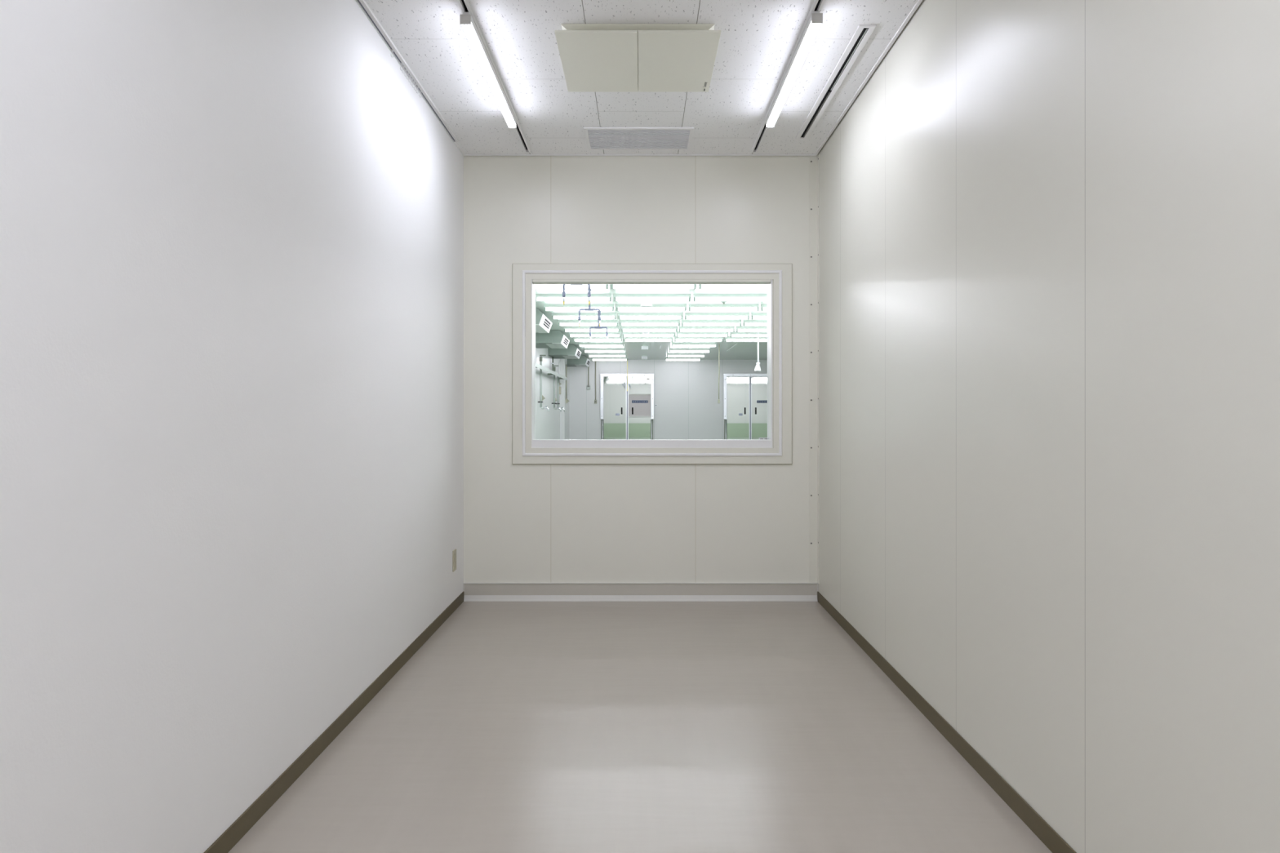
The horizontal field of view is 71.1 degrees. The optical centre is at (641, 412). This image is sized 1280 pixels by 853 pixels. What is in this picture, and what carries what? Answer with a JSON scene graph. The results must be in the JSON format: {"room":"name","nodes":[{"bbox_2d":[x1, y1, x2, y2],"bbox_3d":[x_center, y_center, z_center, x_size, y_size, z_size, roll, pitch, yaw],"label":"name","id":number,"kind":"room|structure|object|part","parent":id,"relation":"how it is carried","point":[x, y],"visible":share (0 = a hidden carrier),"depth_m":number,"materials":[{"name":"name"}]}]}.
{"room":"observation room","nodes":[
{"label":"observation room","id":0,"kind":"room"},
{"bbox_2d":[0,0,463,852],"bbox_3d":[-1.145,-0.263,1.015,0.100,2.850,9.030,0,0,0],"label":"wall","id":1,"kind":"structure","parent":0,"point":[231,232],"depth_m":2.26,"materials":[{"name":"white paint"}]},
{"bbox_2d":[204,591,464,852],"bbox_3d":[-1.092,1.132,1.059,0.006,0.060,8.918,0,0,0],"label":"baseboard","id":2,"kind":"structure","parent":1,"relation":"attached to","point":[246,820],"depth_m":2.98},
{"bbox_2d":[452,549,456,572],"bbox_3d":[-1.091,0.866,5.245,0.009,0.121,0.080,0,0,0],"label":"wall outlet","id":3,"kind":"object","parent":1,"relation":"attached to","point":[454,552],"visible":1,"depth_m":5.22,"materials":[{"name":"beige plastic"}]},
{"bbox_2d":[454,552,456,567],"bbox_3d":[-1.087,0.866,5.245,0.002,0.081,0.036,0,0,0],"label":"socket","id":4,"kind":"object","parent":3,"relation":"attached to","point":[455,553],"depth_m":5.25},
{"bbox_2d":[453,142,465,155],"bbox_3d":[-1.088,-1.584,5.380,0.014,0.008,0.289,0,0,0],"label":"trim","id":5,"kind":"structure","parent":1,"relation":"attached to","point":[455,143],"depth_m":5.38,"materials":[{"name":"white metal"}]},
{"bbox_2d":[535,347,568,439],"bbox_3d":[-1.950,-0.114,14.675,0.100,2.552,18.050,0,0,0],"label":"wall","id":6,"kind":"structure","parent":0,"point":[547,423],"depth_m":18.17,"materials":[{"name":"white paint"}]},
{"bbox_2d":[537,355,549,411],"bbox_3d":[-1.793,-0.535,16.470,0.205,1.042,0.055,0,0,0],"label":"pipe","id":7,"kind":"object","parent":6,"relation":"attached to","point":[540,402],"visible":1,"depth_m":16.46,"materials":[{"name":"grey plastic"}]},
{"bbox_2d":[535,362,567,380],"bbox_3d":[-1.800,-0.769,17.550,0.200,0.063,6.300,0,0,0],"label":"support","id":8,"kind":"object","parent":6,"relation":"attached to","point":[537,366],"visible":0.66,"depth_m":17.15,"materials":[{"name":"white metal"}]},
{"bbox_2d":[551,365,561,411],"bbox_3d":[-1.793,-0.505,19.000,0.205,0.982,0.055,0,0,0],"label":"pipe","id":9,"kind":"object","parent":6,"relation":"attached to","point":[554,367],"visible":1,"depth_m":18.98,"materials":[{"name":"grey plastic"}]},
{"bbox_2d":[558,362,561,394],"bbox_3d":[-1.857,-0.775,20.450,0.085,0.725,0.140,0,0,0],"label":"pipe","id":10,"kind":"object","parent":6,"relation":"attached to","point":[558,362],"visible":0.5,"depth_m":20.44,"materials":[{"name":"grey metal"}]},
{"bbox_2d":[555,376,564,411],"bbox_3d":[-1.793,-0.436,19.870,0.205,0.844,0.047,0,0,0],"label":"pipe","id":11,"kind":"object","parent":6,"relation":"attached to","point":[557,403],"visible":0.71,"depth_m":19.86,"materials":[{"name":"grey plastic"}]},
{"bbox_2d":[228,601,1052,852],"bbox_3d":[-0.003,1.212,1.075,2.385,0.100,9.150,0,0,0],"label":"floor","id":12,"kind":"structure","parent":0,"point":[515,726],"depth_m":3.06,"materials":[{"name":"plastic"}]},
{"bbox_2d":[463,154,817,582],"bbox_3d":[-0.003,-0.263,5.590,2.385,2.850,0.120,0,0,0],"label":"wall","id":13,"kind":"structure","parent":0,"point":[523,523],"depth_m":5.53,"materials":[{"name":"white paint"}]},
{"bbox_2d":[463,582,817,601],"bbox_3d":[-0.003,1.106,5.517,2.183,0.112,0.026,0,0,0],"label":"baseboard","id":14,"kind":"structure","parent":13,"relation":"attached to","point":[473,592],"depth_m":5.52,"materials":[{"name":"grey metal"}]},
{"bbox_2d":[465,154,816,155],"bbox_3d":[0.000,-1.585,5.517,2.162,0.007,0.014,0,0,0],"label":"trim","id":15,"kind":"structure","parent":13,"relation":"attached to","point":[465,154],"depth_m":5.52,"materials":[{"name":"white metal"}]},
{"bbox_2d":[512,263,791,464],"bbox_3d":[0.069,-0.297,5.606,1.726,1.240,0.189,0,0,0],"label":"window","id":16,"kind":"structure","parent":13,"relation":"in","point":[526,450],"depth_m":5.52,"materials":[{"name":"white metal"}]},
{"bbox_3d":[0.066,-0.816,5.551,1.469,0.024,0.058,0,0,0],"label":"head rail","id":17,"kind":"part","parent":16,"relation":"part of","materials":[{"name":"white metal"}]},
{"bbox_3d":[0.066,0.195,5.552,1.475,0.051,0.056,0,0,0],"label":"rail","id":18,"kind":"part","parent":16,"relation":"part of","materials":[{"name":"white metal"}]},
{"bbox_2d":[759,437,768,439],"bbox_3d":[0.770,0.167,5.614,0.065,0.016,0.001,0,0,0],"label":"paper label","id":19,"kind":"object","parent":16,"relation":"attached to","point":[760,438],"visible":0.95,"depth_m":5.61,"materials":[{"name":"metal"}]},
{"bbox_2d":[808,153,819,583],"bbox_3d":[1.064,-0.268,5.504,0.052,2.633,0.052,0,0,0],"label":"trim","id":20,"kind":"structure","parent":13,"relation":"attached to","point":[814,161],"depth_m":5.53,"materials":[{"name":"beige metal"}]},
{"bbox_2d":[364,0,917,154],"bbox_3d":[-0.007,-1.618,1.062,2.176,0.060,8.924,0,0,0],"label":"ceiling","id":21,"kind":"structure","parent":0,"point":[758,38],"depth_m":4.16,"materials":[{"name":"tile"}]},
{"bbox_2d":[355,0,458,142],"bbox_3d":[-1.079,-1.583,1.015,0.029,0.011,8.430,0,0,0],"label":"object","id":22,"kind":"object","parent":21,"relation":"attached to","point":[362,4],"visible":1,"depth_m":4.02,"materials":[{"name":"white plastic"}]},
{"bbox_2d":[457,0,530,152],"bbox_3d":[-0.683,-1.578,1.105,0.033,0.020,8.610,0,0,0],"label":"track","id":23,"kind":"object","parent":21,"relation":"attached to","point":[464,5],"visible":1,"depth_m":4.21,"materials":[{"name":"white metal"}]},
{"bbox_2d":[459,12,516,128],"bbox_3d":[-0.683,-1.539,4.122,0.043,0.058,1.277,0,0,0],"label":"ceiling lamp","id":24,"kind":"object","parent":23,"relation":"attached to","point":[466,20],"visible":1,"depth_m":3.92,"materials":[{"name":"white plastic"}]},
{"bbox_2d":[554,23,720,91],"bbox_3d":[-0.013,-1.564,3.973,0.675,0.046,0.675,0,0,0],"label":"ceiling panel","id":25,"kind":"object","parent":21,"relation":"attached to","point":[594,57],"visible":1,"depth_m":3.88,"materials":[{"name":"beige metal"}]},
{"bbox_3d":[-0.183,-1.545,3.973,0.336,0.008,0.675,0,0,0],"label":"panel","id":26,"kind":"part","parent":25,"relation":"part of","materials":[{"name":"beige metal"}]},
{"bbox_3d":[0.156,-1.545,3.973,0.336,0.008,0.675,0,0,0],"label":"panel","id":27,"kind":"part","parent":25,"relation":"part of","materials":[{"name":"beige metal"}]},
{"bbox_2d":[583,127,693,149],"bbox_3d":[-0.013,-1.583,5.186,0.613,0.009,0.400,0,0,0],"label":"ceiling vent","id":28,"kind":"object","parent":21,"relation":"in","point":[597,138],"visible":1,"depth_m":5.17,"materials":[{"name":"white metal"}]},
{"bbox_2d":[751,0,824,152],"bbox_3d":[0.683,-1.578,1.105,0.033,0.020,8.610,0,0,0],"label":"track","id":29,"kind":"object","parent":21,"relation":"attached to","point":[817,5],"visible":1,"depth_m":4.24,"materials":[{"name":"white metal"}]},
{"bbox_2d":[765,10,822,127],"bbox_3d":[0.683,-1.539,4.112,0.043,0.058,1.277,0,0,0],"label":"ceiling lamp","id":30,"kind":"object","parent":29,"relation":"attached to","point":[815,20],"visible":1,"depth_m":3.91,"materials":[{"name":"white plastic"}]},
{"bbox_2d":[795,24,875,138],"bbox_3d":[0.927,-1.584,4.423,0.071,0.008,1.510,0,0,0],"label":"ceiling vent","id":31,"kind":"object","parent":21,"relation":"in","point":[863,33],"visible":1,"depth_m":4.22,"materials":[{"name":"metal"}]},
{"bbox_3d":[0.934,-1.584,4.794,0.006,0.004,0.728,0,0,0],"label":"blade","id":32,"kind":"part","parent":31,"relation":"part of","materials":[{"name":"metal"}]},
{"bbox_3d":[0.933,-1.584,4.051,0.004,0.004,0.707,0,0,0],"label":"blade","id":33,"kind":"part","parent":31,"relation":"part of","materials":[{"name":"metal"}]},
{"bbox_2d":[535,284,767,359],"bbox_3d":[2.350,-1.415,14.725,8.700,0.050,18.150,0,0,0],"label":"ceiling","id":34,"kind":"structure","parent":0,"point":[742,350],"depth_m":15.47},
{"bbox_2d":[535,307,551,333],"bbox_3d":[-1.599,-1.274,12.510,0.602,0.232,1.220,0,0,0],"label":"air duct","id":35,"kind":"object","parent":34,"relation":"attached to","point":[543,325],"visible":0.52,"depth_m":12.24,"materials":[{"name":"white metal"}]},
{"bbox_2d":[535,329,569,348],"bbox_3d":[-1.599,-1.274,15.710,0.602,0.232,1.220,0,0,0],"label":"air duct","id":36,"kind":"object","parent":34,"relation":"attached to","point":[554,339],"visible":0.91,"depth_m":15.10,"materials":[{"name":"grey metal"}]},
{"bbox_2d":[551,329,569,348],"bbox_3d":[-1.399,-1.273,15.710,0.202,0.226,1.220,0,0,0],"label":"outlet","id":37,"kind":"object","parent":36,"relation":"attached to","point":[559,340],"depth_m":15.10,"materials":[{"name":"white metal"}]},
{"bbox_2d":[547,344,581,359],"bbox_3d":[-1.599,-1.274,18.910,0.602,0.232,1.220,0,0,0],"label":"air duct","id":38,"kind":"object","parent":34,"relation":"attached to","point":[571,352],"visible":0.89,"depth_m":18.30,"materials":[{"name":"grey metal"}]},
{"bbox_2d":[551,356,553,370],"bbox_3d":[-1.867,-0.991,18.842,0.065,0.375,0.048,0,0,0],"label":"drain pipe","id":39,"kind":"object","parent":38,"relation":"attached to","point":[552,363],"visible":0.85,"depth_m":18.84,"materials":[{"name":"silver metal"}]},
{"bbox_2d":[567,344,581,358],"bbox_3d":[-1.399,-1.273,18.910,0.202,0.226,1.220,0,0,0],"label":"outlet","id":40,"kind":"object","parent":38,"relation":"attached to","point":[573,352],"depth_m":18.30,"materials":[{"name":"white metal"}]},
{"bbox_2d":[535,284,608,288],"bbox_3d":[-0.798,-1.347,9.480,0.904,0.086,0.052,0,0,0],"label":"lamp","id":41,"kind":"object","parent":34,"relation":"attached to","point":[537,286],"visible":0.46,"depth_m":9.46,"materials":[{"name":"white plastic"}]},
{"bbox_2d":[535,293,611,301],"bbox_3d":[-0.798,-1.347,10.530,0.904,0.086,0.052,0,0,0],"label":"lamp","id":42,"kind":"object","parent":34,"relation":"attached to","point":[539,297],"visible":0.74,"depth_m":10.51,"materials":[{"name":"white plastic"}]},
{"bbox_2d":[562,284,591,305],"bbox_3d":[-0.583,-1.180,8.100,0.259,0.420,0.042,0,0,0],"label":"pipe","id":43,"kind":"object","parent":34,"relation":"hanging from","point":[563,285],"visible":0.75,"depth_m":8.09,"materials":[{"name":"silver metal"}]},
{"bbox_2d":[543,304,613,311],"bbox_3d":[-0.798,-1.347,11.530,0.904,0.086,0.052,0,0,0],"label":"lamp","id":44,"kind":"object","parent":34,"relation":"attached to","point":[546,307],"visible":0.98,"depth_m":11.51,"materials":[{"name":"white plastic"}]},
{"bbox_2d":[567,355,590,367],"bbox_3d":[-1.599,-1.274,22.360,0.602,0.232,1.220,0,0,0],"label":"air duct","id":45,"kind":"object","parent":34,"relation":"attached to","point":[583,361],"visible":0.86,"depth_m":21.75,"materials":[{"name":"grey metal"}]},
{"bbox_2d":[579,355,590,367],"bbox_3d":[-1.399,-1.273,22.360,0.202,0.226,1.220,0,0,0],"label":"outlet","id":46,"kind":"object","parent":45,"relation":"attached to","point":[584,362],"depth_m":21.75,"materials":[{"name":"white metal"}]},
{"bbox_2d":[551,312,616,319],"bbox_3d":[-0.798,-1.347,12.550,0.904,0.086,0.052,0,0,0],"label":"lamp","id":47,"kind":"object","parent":34,"relation":"attached to","point":[554,315],"visible":1,"depth_m":12.52,"materials":[{"name":"white plastic"}]},
{"bbox_2d":[558,320,617,326],"bbox_3d":[-0.798,-1.347,13.540,0.904,0.086,0.052,0,0,0],"label":"lamp","id":48,"kind":"object","parent":34,"relation":"attached to","point":[561,322],"visible":1,"depth_m":13.52,"materials":[{"name":"white plastic"}]},
{"bbox_2d":[577,289,600,326],"bbox_3d":[-0.583,-1.180,10.150,0.259,0.420,0.042,0,0,0],"label":"pipe","id":49,"kind":"object","parent":34,"relation":"hanging from","point":[589,308],"visible":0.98,"depth_m":10.14,"materials":[{"name":"silver metal"}]},
{"bbox_2d":[564,326,619,332],"bbox_3d":[-0.798,-1.347,14.530,0.904,0.086,0.052,0,0,0],"label":"lamp","id":50,"kind":"object","parent":34,"relation":"attached to","point":[566,328],"visible":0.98,"depth_m":14.51,"materials":[{"name":"white plastic"}]},
{"bbox_2d":[568,332,621,337],"bbox_3d":[-0.798,-1.347,15.540,0.904,0.086,0.052,0,0,0],"label":"lamp","id":51,"kind":"object","parent":34,"relation":"attached to","point":[571,334],"visible":1,"depth_m":15.51,"materials":[{"name":"white plastic"}]},
{"bbox_2d":[573,337,622,342],"bbox_3d":[-0.798,-1.347,16.540,0.904,0.086,0.052,0,0,0],"label":"lamp","id":52,"kind":"object","parent":34,"relation":"attached to","point":[575,339],"visible":0.98,"depth_m":16.52,"materials":[{"name":"white plastic"}]},
{"bbox_2d":[589,311,608,342],"bbox_3d":[-0.583,-1.180,12.300,0.259,0.420,0.042,0,0,0],"label":"pipe","id":53,"kind":"object","parent":34,"relation":"hanging from","point":[597,326],"visible":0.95,"depth_m":12.29,"materials":[{"name":"silver metal"}]},
{"bbox_3d":[-0.583,-1.276,12.300,0.042,0.229,0.042,0,0,0],"label":"stem","id":54,"kind":"part","parent":53,"relation":"part of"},
{"bbox_2d":[578,342,623,346],"bbox_3d":[-0.798,-1.347,17.900,0.904,0.086,0.052,0,0,0],"label":"lamp","id":55,"kind":"object","parent":34,"relation":"attached to","point":[580,344],"visible":1,"depth_m":17.88,"materials":[{"name":"white plastic"}]},
{"bbox_2d":[583,348,625,352],"bbox_3d":[-0.798,-1.347,19.560,0.904,0.086,0.052,0,0,0],"label":"lamp","id":56,"kind":"object","parent":34,"relation":"attached to","point":[585,350],"visible":1,"depth_m":19.54,"materials":[{"name":"white plastic"}]},
{"bbox_2d":[587,353,626,357],"bbox_3d":[-0.798,-1.347,21.160,0.904,0.086,0.052,0,0,0],"label":"lamp","id":57,"kind":"object","parent":34,"relation":"attached to","point":[588,354],"visible":1,"depth_m":21.14,"materials":[{"name":"white plastic"}]},
{"bbox_2d":[591,357,627,360],"bbox_3d":[-0.798,-1.347,22.700,0.904,0.086,0.052,0,0,0],"label":"lamp","id":58,"kind":"object","parent":34,"relation":"attached to","point":[593,358],"visible":1,"depth_m":22.68,"materials":[{"name":"white plastic"}]},
{"bbox_2d":[626,359,627,391],"bbox_3d":[-0.353,-0.967,22.950,0.026,0.847,0.026,0,0,23],"label":"pull cord","id":59,"kind":"object","parent":34,"relation":"hanging from","point":[627,359],"visible":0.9,"depth_m":22.94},
{"bbox_2d":[641,355,647,359],"bbox_3d":[0.083,-1.341,21.794,0.145,0.097,0.080,0,0,0],"label":"emergency light","id":60,"kind":"object","parent":34,"relation":"attached to","point":[643,357],"visible":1,"depth_m":21.75,"materials":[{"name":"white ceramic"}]},
{"bbox_2d":[641,344,648,349],"bbox_3d":[0.078,-1.341,18.474,0.146,0.097,0.080,0,0,0],"label":"emergency light","id":61,"kind":"object","parent":34,"relation":"attached to","point":[644,346],"visible":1,"depth_m":18.43,"materials":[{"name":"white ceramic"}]},
{"bbox_2d":[640,301,652,306],"bbox_3d":[0.067,-1.345,11.000,0.140,0.090,0.080,0,0,0],"label":"emergency light","id":62,"kind":"object","parent":34,"relation":"attached to","point":[643,304],"visible":0.93,"depth_m":10.96,"materials":[{"name":"white plastic"}]},
{"bbox_2d":[623,337,672,342],"bbox_3d":[0.132,-1.347,16.540,0.904,0.086,0.052,0,0,0],"label":"lamp","id":63,"kind":"object","parent":34,"relation":"attached to","point":[625,339],"visible":0.98,"depth_m":16.52,"materials":[{"name":"white plastic"}]},
{"bbox_2d":[622,332,675,337],"bbox_3d":[0.132,-1.347,15.540,0.904,0.086,0.052,0,0,0],"label":"lamp","id":64,"kind":"object","parent":34,"relation":"attached to","point":[624,334],"visible":0.97,"depth_m":15.52,"materials":[{"name":"white plastic"}]},
{"bbox_2d":[621,326,677,332],"bbox_3d":[0.132,-1.347,14.530,0.904,0.086,0.052,0,0,0],"label":"lamp","id":65,"kind":"object","parent":34,"relation":"attached to","point":[623,328],"visible":1,"depth_m":14.51,"materials":[{"name":"white plastic"}]},
{"bbox_2d":[619,320,679,326],"bbox_3d":[0.132,-1.347,13.540,0.904,0.086,0.052,0,0,0],"label":"lamp","id":66,"kind":"object","parent":34,"relation":"attached to","point":[623,322],"visible":1,"depth_m":13.52,"materials":[{"name":"white plastic"}]},
{"bbox_2d":[617,312,683,319],"bbox_3d":[0.132,-1.347,12.550,0.904,0.086,0.052,0,0,0],"label":"lamp","id":67,"kind":"object","parent":34,"relation":"attached to","point":[621,315],"visible":1,"depth_m":12.53,"materials":[{"name":"white plastic"}]},
{"bbox_2d":[616,304,686,311],"bbox_3d":[0.132,-1.347,11.530,0.904,0.086,0.052,0,0,0],"label":"lamp","id":68,"kind":"object","parent":34,"relation":"attached to","point":[619,307],"visible":0.98,"depth_m":11.51,"materials":[{"name":"white plastic"}]},
{"bbox_2d":[613,293,690,301],"bbox_3d":[0.132,-1.347,10.530,0.904,0.086,0.052,0,0,0],"label":"lamp","id":69,"kind":"object","parent":34,"relation":"attached to","point":[617,297],"visible":1,"depth_m":10.51,"materials":[{"name":"white plastic"}]},
{"bbox_2d":[610,284,696,288],"bbox_3d":[0.132,-1.347,9.480,0.904,0.086,0.052,0,0,0],"label":"lamp","id":70,"kind":"object","parent":34,"relation":"attached to","point":[613,286],"visible":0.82,"depth_m":9.46,"materials":[{"name":"white plastic"}]},
{"bbox_2d":[665,357,701,360],"bbox_3d":[1.063,-1.347,22.700,0.904,0.086,0.052,0,0,0],"label":"lamp","id":71,"kind":"object","parent":34,"relation":"attached to","point":[666,358],"visible":1,"depth_m":22.68,"materials":[{"name":"white plastic"}]},
{"bbox_2d":[666,353,705,357],"bbox_3d":[1.063,-1.347,21.160,0.904,0.086,0.052,0,0,0],"label":"lamp","id":72,"kind":"object","parent":34,"relation":"attached to","point":[668,354],"visible":1,"depth_m":21.14,"materials":[{"name":"white plastic"}]},
{"bbox_2d":[669,348,710,352],"bbox_3d":[1.063,-1.347,19.560,0.904,0.086,0.052,0,0,0],"label":"lamp","id":73,"kind":"object","parent":34,"relation":"attached to","point":[671,350],"visible":1,"depth_m":19.54,"materials":[{"name":"white plastic"}]},
{"bbox_2d":[671,342,716,346],"bbox_3d":[1.063,-1.347,17.900,0.904,0.086,0.052,0,0,0],"label":"lamp","id":74,"kind":"object","parent":34,"relation":"attached to","point":[675,344],"visible":1,"depth_m":17.88,"materials":[{"name":"white plastic"}]},
{"bbox_2d":[674,337,723,342],"bbox_3d":[1.063,-1.347,16.540,0.904,0.086,0.052,0,0,0],"label":"lamp","id":75,"kind":"object","parent":34,"relation":"attached to","point":[676,339],"visible":0.95,"depth_m":16.52,"materials":[{"name":"white plastic"}]},
{"bbox_2d":[675,332,728,337],"bbox_3d":[1.063,-1.347,15.540,0.904,0.086,0.052,0,0,0],"label":"lamp","id":76,"kind":"object","parent":34,"relation":"attached to","point":[678,334],"visible":0.98,"depth_m":15.52,"materials":[{"name":"white plastic"}]},
{"bbox_2d":[678,326,734,332],"bbox_3d":[1.063,-1.347,14.530,0.904,0.086,0.052,0,0,0],"label":"lamp","id":77,"kind":"object","parent":34,"relation":"attached to","point":[681,328],"visible":0.99,"depth_m":14.51,"materials":[{"name":"white plastic"}]},
{"bbox_2d":[681,320,741,326],"bbox_3d":[1.063,-1.347,13.540,0.904,0.086,0.052,0,0,0],"label":"lamp","id":78,"kind":"object","parent":34,"relation":"attached to","point":[684,322],"visible":1,"depth_m":13.52,"materials":[{"name":"white plastic"}]},
{"bbox_2d":[684,312,749,319],"bbox_3d":[1.063,-1.347,12.550,0.904,0.086,0.052,0,0,0],"label":"lamp","id":79,"kind":"object","parent":34,"relation":"attached to","point":[687,315],"visible":1,"depth_m":12.53,"materials":[{"name":"white plastic"}]},
{"bbox_2d":[717,344,719,403],"bbox_3d":[1.588,-0.787,18.300,0.044,1.207,0.040,0,0,0],"label":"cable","id":80,"kind":"object","parent":34,"relation":"hanging from","point":[718,400],"visible":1,"depth_m":18.29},
{"bbox_3d":[1.593,-0.828,18.300,0.034,1.124,0.024,0,0,0],"label":"cord","id":81,"kind":"part","parent":80,"relation":"part of","materials":[{"name":"grey plastic"}]},
{"bbox_2d":[688,304,759,311],"bbox_3d":[1.063,-1.347,11.530,0.904,0.086,0.052,0,0,0],"label":"lamp","id":82,"kind":"object","parent":34,"relation":"attached to","point":[691,307],"visible":1,"depth_m":11.51,"materials":[{"name":"white plastic"}]},
{"bbox_2d":[693,293,767,301],"bbox_3d":[1.063,-1.347,10.530,0.904,0.086,0.052,0,0,0],"label":"lamp","id":83,"kind":"object","parent":34,"relation":"attached to","point":[696,297],"visible":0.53,"depth_m":10.51,"materials":[{"name":"white plastic"}]},
{"bbox_2d":[698,284,767,288],"bbox_3d":[1.063,-1.347,9.480,0.904,0.086,0.052,0,0,0],"label":"lamp","id":84,"kind":"object","parent":34,"relation":"attached to","point":[700,286],"visible":0.42,"depth_m":9.46,"materials":[{"name":"white plastic"}]},
{"bbox_2d":[724,337,767,342],"bbox_3d":[1.995,-1.347,16.540,0.904,0.086,0.052,0,0,0],"label":"lamp","id":85,"kind":"object","parent":34,"relation":"attached to","point":[726,339],"visible":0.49,"depth_m":16.52,"materials":[{"name":"white plastic"}]},
{"bbox_2d":[729,332,767,337],"bbox_3d":[1.995,-1.347,15.540,0.904,0.086,0.052,0,0,0],"label":"lamp","id":86,"kind":"object","parent":34,"relation":"attached to","point":[731,334],"visible":0.56,"depth_m":15.52,"materials":[{"name":"white plastic"}]},
{"bbox_2d":[736,326,767,332],"bbox_3d":[1.995,-1.347,14.530,0.904,0.086,0.052,0,0,0],"label":"lamp","id":87,"kind":"object","parent":34,"relation":"attached to","point":[738,328],"visible":0.56,"depth_m":14.51,"materials":[{"name":"white plastic"}]},
{"bbox_2d":[742,320,767,326],"bbox_3d":[1.995,-1.347,13.540,0.904,0.086,0.052,0,0,0],"label":"lamp","id":88,"kind":"object","parent":34,"relation":"attached to","point":[746,322],"visible":0.46,"depth_m":13.52,"materials":[{"name":"white plastic"}]},
{"bbox_2d":[754,331,760,371],"bbox_3d":[1.957,-1.040,15.020,0.114,0.699,0.110,0,0,0],"label":"hose","id":89,"kind":"object","parent":34,"relation":"hanging from","point":[757,368],"visible":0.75,"depth_m":15.01,"materials":[{"name":"white plastic"}]},
{"bbox_2d":[751,312,767,319],"bbox_3d":[1.995,-1.347,12.550,0.904,0.086,0.052,0,0,0],"label":"lamp","id":90,"kind":"object","parent":34,"relation":"attached to","point":[753,315],"visible":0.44,"depth_m":12.53,"materials":[{"name":"white plastic"}]},
{"bbox_2d":[760,304,767,311],"bbox_3d":[1.995,-1.347,11.530,0.904,0.086,0.052,0,0,0],"label":"lamp","id":91,"kind":"object","parent":34,"relation":"attached to","point":[763,307],"visible":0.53,"depth_m":11.51,"materials":[{"name":"white plastic"}]},
{"bbox_2d":[568,360,767,439],"bbox_3d":[2.350,-0.114,23.750,8.700,2.552,0.100,0,0,0],"label":"wall","id":92,"kind":"structure","parent":0,"point":[687,408],"depth_m":23.70,"materials":[{"name":"white paint"}]},
{"bbox_2d":[586,365,590,389],"bbox_3d":[-1.389,-0.977,23.672,0.101,0.752,0.056,0,0,0],"label":"pipe","id":93,"kind":"object","parent":92,"relation":"attached to","point":[588,385],"visible":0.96,"depth_m":23.67,"materials":[{"name":"metal"}]},
{"bbox_2d":[594,360,596,403],"bbox_3d":[-1.202,-0.791,23.672,0.066,1.122,0.056,0,0,0],"label":"pipe","id":94,"kind":"object","parent":92,"relation":"attached to","point":[595,400],"visible":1,"depth_m":23.67,"materials":[{"name":"metal"}]},
{"bbox_2d":[600,373,653,439],"bbox_3d":[-0.367,0.070,23.663,1.410,2.184,0.074,0,0,0],"label":"door","id":95,"kind":"structure","parent":92,"relation":"in","point":[625,415],"depth_m":23.65,"materials":[{"name":"metal"}]},
{"bbox_3d":[-1.015,0.682,23.650,0.035,0.960,0.035,0,0,0],"label":"guard post","id":96,"kind":"part","parent":95,"relation":"part of","materials":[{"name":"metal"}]},
{"bbox_3d":[-0.367,-0.417,23.665,1.410,1.209,0.070,0,0,0],"label":"frame","id":97,"kind":"part","parent":95,"relation":"part of","materials":[{"name":"metal"}]},
{"bbox_3d":[-0.032,-0.282,23.653,0.419,0.069,0.004,0,0,0],"label":"sign plate","id":98,"kind":"part","parent":95,"relation":"part of","materials":[{"name":"blue plastic"}]},
{"bbox_2d":[723,373,767,439],"bbox_3d":[2.885,0.070,23.663,1.410,2.184,0.074,0,0,0],"label":"door","id":99,"kind":"structure","parent":92,"relation":"in","point":[744,398],"depth_m":23.65,"materials":[{"name":"metal"}]},
{"bbox_3d":[2.237,0.682,23.650,0.035,0.960,0.035,0,0,0],"label":"guard post","id":100,"kind":"part","parent":99,"relation":"part of","materials":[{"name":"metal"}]},
{"bbox_3d":[2.885,-0.417,23.665,1.410,1.209,0.070,0,0,0],"label":"frame","id":101,"kind":"part","parent":99,"relation":"part of","materials":[{"name":"metal"}]},
{"bbox_3d":[3.209,-0.282,23.653,0.302,0.069,0.004,0,0,0],"label":"sign plate","id":102,"kind":"part","parent":99,"relation":"part of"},
{"bbox_2d":[817,0,1279,852],"bbox_3d":[1.140,-0.263,1.015,0.100,2.850,9.030,0,0,0],"label":"wall","id":103,"kind":"structure","parent":0,"point":[1049,229],"depth_m":2.26,"materials":[{"name":"white paint"}]},
{"bbox_2d":[814,0,922,155],"bbox_3d":[1.073,-1.585,1.055,0.015,0.007,8.910,0,0,0],"label":"trim","id":104,"kind":"structure","parent":103,"relation":"attached to","point":[918,2],"depth_m":4.13,"materials":[{"name":"white metal"}]},
{"bbox_2d":[817,591,1075,852],"bbox_3d":[1.087,1.132,1.059,0.006,0.060,8.918,0,0,0],"label":"baseboard","id":105,"kind":"structure","parent":103,"relation":"attached to","point":[1038,826],"depth_m":2.99,"materials":[{"name":"brown plastic"}]},
{"bbox_3d":[2.350,1.212,14.725,8.700,0.100,18.150,0,0,0],"label":"floor","id":106,"kind":"structure","parent":0,"visible":0},
{"bbox_2d":[560,358,567,439],"bbox_3d":[-1.847,-0.114,21.350,0.107,2.552,0.700,0,0,0],"label":"column","id":107,"kind":"structure","parent":106,"relation":"on","point":[563,362],"depth_m":21.00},
{"bbox_2d":[565,364,569,403],"bbox_3d":[-1.750,-0.678,21.350,0.085,0.920,0.100,0,0,0],"label":"pipe","id":108,"kind":"object","parent":107,"relation":"attached to","point":[566,399],"visible":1,"depth_m":21.34,"materials":[{"name":"grey metal"}]}
]}

